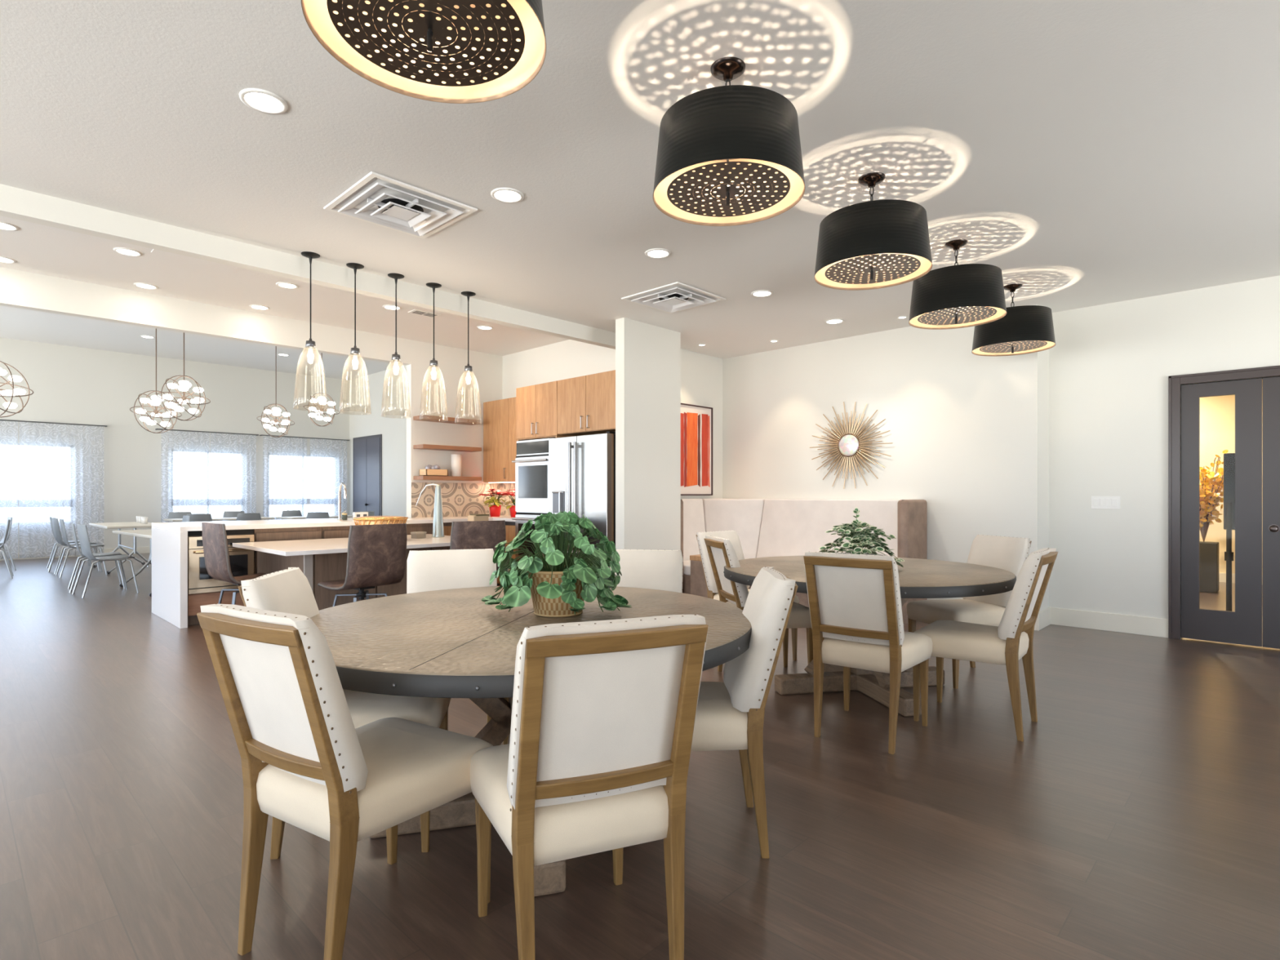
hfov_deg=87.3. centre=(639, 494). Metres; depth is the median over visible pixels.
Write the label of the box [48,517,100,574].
chair
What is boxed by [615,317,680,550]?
column
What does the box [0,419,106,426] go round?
curtain rod
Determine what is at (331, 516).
folding table
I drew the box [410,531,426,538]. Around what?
box
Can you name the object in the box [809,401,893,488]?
sunburst mirror
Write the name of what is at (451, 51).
drum pendant
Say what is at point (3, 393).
globe chandelier
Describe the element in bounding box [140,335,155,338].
recessed light
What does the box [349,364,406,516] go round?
wall
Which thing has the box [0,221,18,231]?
recessed light
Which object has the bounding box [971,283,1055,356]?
drum pendant
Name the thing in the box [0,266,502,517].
wall
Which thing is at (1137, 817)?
floor
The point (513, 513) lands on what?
pot
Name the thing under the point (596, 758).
dining chair
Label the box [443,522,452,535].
base cabinet
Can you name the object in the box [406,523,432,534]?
base cabinet
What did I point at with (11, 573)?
chair
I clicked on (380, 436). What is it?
trim
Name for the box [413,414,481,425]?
floating shelf
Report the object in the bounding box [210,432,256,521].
sheer curtain
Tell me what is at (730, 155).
drum pendant
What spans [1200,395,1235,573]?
wall
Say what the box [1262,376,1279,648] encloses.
door
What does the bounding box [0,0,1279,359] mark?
ceiling
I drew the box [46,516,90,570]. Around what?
chair
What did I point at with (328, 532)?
base cabinet
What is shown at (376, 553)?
bar chair
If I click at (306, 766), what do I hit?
dining chair
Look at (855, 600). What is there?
dining chair
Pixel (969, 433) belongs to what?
wall
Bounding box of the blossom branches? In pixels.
[1200,449,1228,542]
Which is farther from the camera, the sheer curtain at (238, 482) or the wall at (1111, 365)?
the sheer curtain at (238, 482)
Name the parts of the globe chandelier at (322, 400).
globe, globe, globe, globe, ring frame, globe, rod, globe, globe, globe, globe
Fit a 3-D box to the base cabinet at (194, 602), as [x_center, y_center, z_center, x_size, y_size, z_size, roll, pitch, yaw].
[-4.219,0.780,6.614,0.650,0.880,0.560,0,0,44]
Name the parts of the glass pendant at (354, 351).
rod, bulb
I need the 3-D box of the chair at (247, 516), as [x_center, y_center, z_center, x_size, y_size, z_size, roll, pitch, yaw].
[-7.882,0.791,13.402,0.561,0.863,0.492,0,0,44]
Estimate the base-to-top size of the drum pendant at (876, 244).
0.550 m
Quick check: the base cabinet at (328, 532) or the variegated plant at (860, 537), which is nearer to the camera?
the variegated plant at (860, 537)
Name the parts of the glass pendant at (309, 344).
rod, bulb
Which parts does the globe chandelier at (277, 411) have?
globe, globe, globe, globe, ring frame, globe, rod, globe, globe, globe, globe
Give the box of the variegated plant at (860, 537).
[818,506,904,567]
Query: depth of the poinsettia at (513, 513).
8.65 m
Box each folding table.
[88,521,151,573]
[112,528,151,596]
[163,516,275,522]
[275,515,352,519]
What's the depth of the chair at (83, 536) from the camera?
8.18 m
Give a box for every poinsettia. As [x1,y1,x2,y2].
[477,488,506,516]
[499,488,516,517]
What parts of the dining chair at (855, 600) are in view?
leg, leg, panel, frame, backrest, seat, leg, leg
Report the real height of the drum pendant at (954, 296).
0.550 m
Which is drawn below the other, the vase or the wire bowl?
the wire bowl
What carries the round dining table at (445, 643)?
on the floor
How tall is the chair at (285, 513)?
0.863 m
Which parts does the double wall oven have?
handle, oven door, handle, oven door, control panel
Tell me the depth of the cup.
11.08 m
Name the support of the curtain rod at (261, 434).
attached to the wall at (69, 384)
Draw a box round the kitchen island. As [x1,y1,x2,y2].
[257,546,449,610]
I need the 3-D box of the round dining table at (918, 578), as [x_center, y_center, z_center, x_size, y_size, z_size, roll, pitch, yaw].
[1.394,0.840,4.236,1.721,0.761,1.718,0,0,-11]
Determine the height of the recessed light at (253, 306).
0.008 m
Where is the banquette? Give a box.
[680,498,927,623]
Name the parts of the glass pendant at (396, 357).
rod, bulb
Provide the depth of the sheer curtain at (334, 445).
16.62 m
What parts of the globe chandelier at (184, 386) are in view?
globe, globe, globe, globe, globe, globe, ring frame, globe, rod, globe, globe, globe, globe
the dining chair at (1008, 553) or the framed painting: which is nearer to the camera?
the dining chair at (1008, 553)
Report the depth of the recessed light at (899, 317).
6.46 m
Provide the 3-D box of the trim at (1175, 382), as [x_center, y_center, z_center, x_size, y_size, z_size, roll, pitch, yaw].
[4.954,0.106,5.340,1.166,2.228,0.130,0,0,44]
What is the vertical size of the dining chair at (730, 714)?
0.937 m
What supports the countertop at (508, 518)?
on the base cabinet at (509, 526)
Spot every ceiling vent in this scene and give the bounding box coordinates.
[323,171,477,239]
[408,309,440,317]
[621,281,725,313]
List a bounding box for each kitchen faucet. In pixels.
[336,482,346,520]
[415,483,444,537]
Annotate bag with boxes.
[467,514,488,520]
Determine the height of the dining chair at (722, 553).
0.937 m
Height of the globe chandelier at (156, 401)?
1.949 m
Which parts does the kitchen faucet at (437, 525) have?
arm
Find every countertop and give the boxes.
[151,516,492,628]
[488,515,515,521]
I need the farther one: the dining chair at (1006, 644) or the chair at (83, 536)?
the chair at (83, 536)
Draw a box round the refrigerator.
[548,431,615,564]
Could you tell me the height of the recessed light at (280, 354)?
0.008 m
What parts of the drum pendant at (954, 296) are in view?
chain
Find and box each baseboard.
[0,546,150,560]
[1036,607,1050,631]
[1050,607,1168,637]
[1218,573,1235,582]
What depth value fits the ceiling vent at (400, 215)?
4.00 m
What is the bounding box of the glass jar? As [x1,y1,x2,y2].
[341,513,347,519]
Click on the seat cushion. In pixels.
(686, 562)
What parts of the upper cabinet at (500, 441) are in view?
door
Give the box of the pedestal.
[1200,541,1218,592]
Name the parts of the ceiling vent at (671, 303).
plate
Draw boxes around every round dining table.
[310,586,751,896]
[723,555,1016,716]
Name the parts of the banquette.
arm, panel, panel, seat, panel, arm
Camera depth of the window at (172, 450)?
14.92 m
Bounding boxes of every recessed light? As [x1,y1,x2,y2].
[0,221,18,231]
[0,255,16,263]
[113,247,142,256]
[133,282,158,289]
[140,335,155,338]
[239,88,288,114]
[248,304,269,310]
[275,281,298,288]
[277,353,288,355]
[382,304,401,310]
[476,325,493,329]
[490,187,524,203]
[644,248,671,258]
[697,343,706,346]
[751,289,773,297]
[768,339,778,342]
[824,318,844,324]
[896,315,907,319]
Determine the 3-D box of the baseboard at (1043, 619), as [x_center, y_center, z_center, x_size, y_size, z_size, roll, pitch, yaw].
[3.716,1.140,6.170,0.015,0.160,0.418,0,0,44]
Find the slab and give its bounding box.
[232,533,450,555]
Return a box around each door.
[354,437,379,515]
[1181,377,1262,646]
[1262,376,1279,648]
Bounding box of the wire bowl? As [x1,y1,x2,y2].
[352,515,408,524]
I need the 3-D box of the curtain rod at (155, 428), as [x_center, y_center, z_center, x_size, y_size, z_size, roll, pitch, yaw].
[-9.519,-1.380,14.822,0.132,0.024,1.940,0,0,44]
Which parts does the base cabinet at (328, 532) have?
door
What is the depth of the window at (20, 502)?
12.92 m
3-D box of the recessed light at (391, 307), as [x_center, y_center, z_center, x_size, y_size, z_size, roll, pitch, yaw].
[-2.578,-1.946,6.972,0.186,0.008,0.186,0,0,44]
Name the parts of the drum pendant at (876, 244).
rod, chain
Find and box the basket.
[527,564,583,617]
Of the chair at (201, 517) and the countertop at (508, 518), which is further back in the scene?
the chair at (201, 517)
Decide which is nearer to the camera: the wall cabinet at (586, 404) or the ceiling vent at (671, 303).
the ceiling vent at (671, 303)
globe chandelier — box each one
[0,360,33,417]
[129,328,182,433]
[155,332,210,420]
[257,346,294,437]
[302,352,339,426]
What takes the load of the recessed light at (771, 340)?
in the ceiling at (1089, 153)
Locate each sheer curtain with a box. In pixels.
[0,420,17,559]
[19,422,103,558]
[160,430,209,522]
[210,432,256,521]
[262,435,306,519]
[310,438,346,515]
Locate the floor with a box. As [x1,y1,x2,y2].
[0,552,1279,959]
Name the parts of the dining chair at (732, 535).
frame, backrest, seat, leg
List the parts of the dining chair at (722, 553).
leg, panel, frame, backrest, seat, leg, leg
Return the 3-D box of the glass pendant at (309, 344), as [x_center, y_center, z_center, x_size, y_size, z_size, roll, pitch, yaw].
[-2.352,-1.163,4.790,0.224,1.105,0.224,0,0,44]
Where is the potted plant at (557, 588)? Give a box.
[480,511,631,617]
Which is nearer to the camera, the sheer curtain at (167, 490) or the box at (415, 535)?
the box at (415, 535)
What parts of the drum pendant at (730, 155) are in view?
rod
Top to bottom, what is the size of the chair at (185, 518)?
0.863 m
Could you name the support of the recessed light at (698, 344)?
in the ceiling at (1089, 153)
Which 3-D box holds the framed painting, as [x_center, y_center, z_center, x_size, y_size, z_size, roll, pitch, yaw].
[0.512,-0.532,7.893,0.035,1.080,1.080,0,0,44]
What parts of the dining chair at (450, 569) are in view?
backrest, leg, leg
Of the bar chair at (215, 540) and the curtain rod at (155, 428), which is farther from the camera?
the curtain rod at (155, 428)
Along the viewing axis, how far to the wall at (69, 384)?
13.95 m
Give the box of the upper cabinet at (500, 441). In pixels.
[483,396,517,483]
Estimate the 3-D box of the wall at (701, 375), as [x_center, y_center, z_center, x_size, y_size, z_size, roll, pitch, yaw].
[0.565,-0.307,8.063,0.120,3.055,1.250,0,0,44]
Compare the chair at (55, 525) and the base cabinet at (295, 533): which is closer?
the base cabinet at (295, 533)
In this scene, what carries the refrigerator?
on the floor
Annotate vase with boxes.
[450,453,462,476]
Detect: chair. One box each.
[0,516,16,570]
[0,519,13,578]
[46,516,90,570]
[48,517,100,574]
[55,518,107,577]
[67,523,125,592]
[71,524,138,598]
[146,515,190,567]
[167,511,191,522]
[186,513,212,521]
[196,603,493,959]
[201,522,266,604]
[222,511,244,520]
[236,512,261,520]
[238,567,450,859]
[281,510,302,519]
[306,511,329,519]
[317,523,407,606]
[364,511,374,515]
[406,548,508,744]
[449,520,506,570]
[469,614,708,959]
[608,549,683,592]
[690,566,798,858]
[696,530,799,660]
[704,535,813,671]
[803,551,933,754]
[906,534,1031,688]
[912,547,1057,741]
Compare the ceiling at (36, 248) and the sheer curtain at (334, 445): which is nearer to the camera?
the ceiling at (36, 248)
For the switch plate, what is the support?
attached to the wall at (1111, 365)
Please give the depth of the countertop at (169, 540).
6.55 m
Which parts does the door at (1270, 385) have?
knob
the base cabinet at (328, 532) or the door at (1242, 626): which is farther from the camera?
the base cabinet at (328, 532)
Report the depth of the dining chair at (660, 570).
3.38 m
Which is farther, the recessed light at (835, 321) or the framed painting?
the framed painting
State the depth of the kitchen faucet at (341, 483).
7.49 m
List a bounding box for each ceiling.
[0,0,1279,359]
[0,215,568,355]
[0,305,402,380]
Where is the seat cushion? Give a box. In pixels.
[683,558,748,575]
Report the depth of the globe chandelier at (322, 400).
12.25 m
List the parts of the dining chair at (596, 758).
leg, leg, seat, nailhead trim, backrest, frame, panel, leg, leg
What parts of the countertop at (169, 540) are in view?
waterfall panel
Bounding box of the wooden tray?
[419,464,448,475]
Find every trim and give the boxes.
[352,434,382,515]
[1168,365,1279,639]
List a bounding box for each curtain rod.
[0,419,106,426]
[155,428,258,435]
[259,434,349,440]
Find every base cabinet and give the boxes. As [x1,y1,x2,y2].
[187,528,253,625]
[253,526,322,573]
[321,525,350,538]
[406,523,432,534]
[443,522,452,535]
[496,521,515,586]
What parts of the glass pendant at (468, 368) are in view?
rod, bulb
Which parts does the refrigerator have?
dispenser panel, door, handle, freezer drawer, handle, door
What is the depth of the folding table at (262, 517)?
13.40 m
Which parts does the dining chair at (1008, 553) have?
leg, leg, seat, leg, backrest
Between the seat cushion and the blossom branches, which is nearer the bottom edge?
the seat cushion
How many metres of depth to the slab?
6.19 m
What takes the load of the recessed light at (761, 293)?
in the ceiling at (1089, 153)
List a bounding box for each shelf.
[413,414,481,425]
[413,444,481,452]
[413,475,481,480]
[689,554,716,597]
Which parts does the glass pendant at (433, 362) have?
rod, bulb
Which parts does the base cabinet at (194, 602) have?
drawer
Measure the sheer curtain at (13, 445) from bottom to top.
2.555 m
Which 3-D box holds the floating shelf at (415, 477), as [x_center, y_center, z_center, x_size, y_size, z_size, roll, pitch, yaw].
[-2.480,-0.212,8.681,0.250,0.048,0.840,0,0,44]
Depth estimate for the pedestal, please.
8.38 m
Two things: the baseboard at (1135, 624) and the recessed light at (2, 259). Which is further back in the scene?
the baseboard at (1135, 624)
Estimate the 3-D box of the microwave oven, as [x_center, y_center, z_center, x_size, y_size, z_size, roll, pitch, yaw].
[-3.967,0.655,6.376,0.079,0.530,0.545,0,0,44]
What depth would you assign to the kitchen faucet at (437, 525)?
7.26 m
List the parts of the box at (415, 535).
lid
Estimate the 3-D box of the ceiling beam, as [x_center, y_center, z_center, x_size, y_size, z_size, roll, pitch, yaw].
[-3.214,-1.820,4.101,0.102,0.500,9.460,0,0,44]
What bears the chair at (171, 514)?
on the floor
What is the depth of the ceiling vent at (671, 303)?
5.84 m
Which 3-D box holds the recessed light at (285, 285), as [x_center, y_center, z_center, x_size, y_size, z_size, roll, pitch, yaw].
[-3.281,-1.946,6.240,0.186,0.008,0.186,0,0,44]
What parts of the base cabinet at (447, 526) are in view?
door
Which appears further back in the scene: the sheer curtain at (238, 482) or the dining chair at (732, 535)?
the sheer curtain at (238, 482)
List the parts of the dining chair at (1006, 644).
leg, leg, seat, leg, backrest, nailhead trim, leg, frame, panel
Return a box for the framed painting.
[680,403,712,495]
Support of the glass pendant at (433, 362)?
hanging from the ceiling at (1089, 153)
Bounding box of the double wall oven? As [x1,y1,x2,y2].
[511,437,554,560]
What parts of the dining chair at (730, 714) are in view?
seat, leg, leg, backrest, frame, nailhead trim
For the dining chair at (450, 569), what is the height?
0.937 m
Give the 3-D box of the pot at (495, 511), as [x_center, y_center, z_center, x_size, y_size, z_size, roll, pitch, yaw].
[-1.939,0.215,8.979,0.164,0.150,0.164,0,0,44]
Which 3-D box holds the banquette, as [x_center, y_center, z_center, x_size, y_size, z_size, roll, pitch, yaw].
[1.473,0.634,7.074,2.556,1.172,1.414,0,0,44]
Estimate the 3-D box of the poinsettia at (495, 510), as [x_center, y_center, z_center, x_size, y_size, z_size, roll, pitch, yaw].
[-1.966,0.105,8.988,0.436,0.371,0.388,0,0,44]
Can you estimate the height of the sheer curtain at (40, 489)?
2.555 m
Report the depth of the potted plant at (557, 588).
2.50 m
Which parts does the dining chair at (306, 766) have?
leg, panel, frame, nailhead trim, backrest, leg, seat, leg, leg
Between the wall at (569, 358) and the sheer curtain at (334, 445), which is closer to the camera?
the wall at (569, 358)
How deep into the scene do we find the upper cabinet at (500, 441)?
8.90 m
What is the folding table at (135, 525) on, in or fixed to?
on the floor
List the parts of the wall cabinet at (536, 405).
door, handle, door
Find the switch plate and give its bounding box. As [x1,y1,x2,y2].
[1091,496,1119,509]
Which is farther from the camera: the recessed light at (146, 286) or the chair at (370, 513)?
the chair at (370, 513)
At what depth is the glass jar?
7.67 m
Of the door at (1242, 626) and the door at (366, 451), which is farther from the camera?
the door at (366, 451)
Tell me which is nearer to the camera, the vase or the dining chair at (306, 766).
the dining chair at (306, 766)
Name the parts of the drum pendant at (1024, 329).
chain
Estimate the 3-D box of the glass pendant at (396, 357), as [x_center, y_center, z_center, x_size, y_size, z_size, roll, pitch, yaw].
[-1.909,-1.163,5.250,0.224,1.105,0.224,0,0,44]
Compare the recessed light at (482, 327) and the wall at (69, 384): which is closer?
the recessed light at (482, 327)
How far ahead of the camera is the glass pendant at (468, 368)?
5.70 m
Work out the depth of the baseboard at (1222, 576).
9.33 m
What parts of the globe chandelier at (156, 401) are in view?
globe, globe, globe, globe, globe, ring frame, globe, globe, rod, globe, globe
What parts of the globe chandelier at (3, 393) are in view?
globe, globe, globe, globe, globe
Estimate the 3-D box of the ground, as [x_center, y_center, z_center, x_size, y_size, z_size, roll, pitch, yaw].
[-27.937,1.445,26.853,42.500,0.150,80.000,0,0,44]
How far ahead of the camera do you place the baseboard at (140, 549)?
13.16 m
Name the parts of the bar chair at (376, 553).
leg, leg, leg, leg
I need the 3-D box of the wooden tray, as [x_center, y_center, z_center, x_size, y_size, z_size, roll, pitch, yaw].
[-2.623,-0.309,8.527,0.180,0.146,0.300,0,0,44]
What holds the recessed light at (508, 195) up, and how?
in the ceiling at (1089, 153)
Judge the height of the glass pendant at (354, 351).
1.105 m
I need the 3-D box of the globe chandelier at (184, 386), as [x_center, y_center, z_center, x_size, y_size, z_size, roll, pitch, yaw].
[-6.799,-2.012,10.000,0.670,1.816,0.630,0,0,-41]
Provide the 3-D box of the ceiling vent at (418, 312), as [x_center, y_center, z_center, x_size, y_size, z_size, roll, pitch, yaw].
[-2.314,-1.945,7.204,0.160,0.010,0.300,0,0,44]
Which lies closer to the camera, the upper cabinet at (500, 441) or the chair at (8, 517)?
the upper cabinet at (500, 441)
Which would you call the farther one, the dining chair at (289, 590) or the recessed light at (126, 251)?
the recessed light at (126, 251)
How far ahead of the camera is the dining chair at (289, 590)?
2.31 m
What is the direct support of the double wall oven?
in the wall cabinet at (536, 405)
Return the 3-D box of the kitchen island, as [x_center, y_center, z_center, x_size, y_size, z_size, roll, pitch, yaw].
[-2.701,0.859,6.743,1.250,0.722,1.720,0,0,44]
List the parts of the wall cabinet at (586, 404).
door, door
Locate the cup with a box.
[142,516,147,524]
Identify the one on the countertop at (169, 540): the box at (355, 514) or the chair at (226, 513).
the box at (355, 514)
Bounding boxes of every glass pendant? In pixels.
[295,251,319,375]
[346,262,364,366]
[387,273,404,372]
[426,282,441,377]
[461,291,481,420]
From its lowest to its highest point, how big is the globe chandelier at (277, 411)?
1.845 m
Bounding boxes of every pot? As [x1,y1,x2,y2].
[488,505,501,516]
[509,505,516,517]
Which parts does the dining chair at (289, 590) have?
frame, leg, backrest, seat, leg, leg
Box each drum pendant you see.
[301,0,546,103]
[653,56,804,226]
[813,172,932,290]
[908,239,1006,329]
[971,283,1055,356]
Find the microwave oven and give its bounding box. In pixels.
[187,534,253,594]
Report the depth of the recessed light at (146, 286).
6.26 m
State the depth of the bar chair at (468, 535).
6.24 m
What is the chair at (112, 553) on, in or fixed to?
on the floor
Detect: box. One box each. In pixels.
[352,511,368,517]
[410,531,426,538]
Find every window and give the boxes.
[0,442,73,524]
[171,448,243,513]
[267,453,336,519]
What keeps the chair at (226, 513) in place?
on the floor
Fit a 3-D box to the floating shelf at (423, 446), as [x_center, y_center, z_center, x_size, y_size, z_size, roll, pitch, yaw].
[-2.480,-0.602,8.681,0.250,0.048,0.840,0,0,44]
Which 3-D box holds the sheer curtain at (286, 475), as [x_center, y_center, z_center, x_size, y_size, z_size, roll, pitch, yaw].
[-8.405,-0.087,15.902,0.078,2.555,0.960,0,0,44]
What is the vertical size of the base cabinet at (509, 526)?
0.885 m
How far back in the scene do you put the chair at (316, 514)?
13.82 m
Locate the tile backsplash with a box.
[411,482,515,517]
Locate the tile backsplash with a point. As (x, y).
(458, 500)
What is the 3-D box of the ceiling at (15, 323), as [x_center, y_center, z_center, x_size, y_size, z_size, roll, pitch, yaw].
[-8.023,-2.980,9.944,9.250,0.120,11.420,0,0,44]
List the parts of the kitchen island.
panel, panel, panel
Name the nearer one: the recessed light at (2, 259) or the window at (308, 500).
the recessed light at (2, 259)
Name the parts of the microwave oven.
handle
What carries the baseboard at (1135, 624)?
attached to the wall at (1111, 365)
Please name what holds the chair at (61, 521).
on the floor
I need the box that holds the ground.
[0,510,333,522]
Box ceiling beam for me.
[0,183,615,349]
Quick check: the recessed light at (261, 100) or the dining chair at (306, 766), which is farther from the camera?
the recessed light at (261, 100)
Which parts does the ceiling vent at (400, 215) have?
plate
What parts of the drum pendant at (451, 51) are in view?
rod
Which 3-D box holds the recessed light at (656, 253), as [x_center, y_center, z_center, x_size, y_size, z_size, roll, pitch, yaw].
[0.127,-1.711,4.759,0.186,0.008,0.186,0,0,44]
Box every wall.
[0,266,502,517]
[0,337,349,553]
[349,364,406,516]
[502,339,615,484]
[680,348,722,498]
[722,304,1048,611]
[1048,275,1279,639]
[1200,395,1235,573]

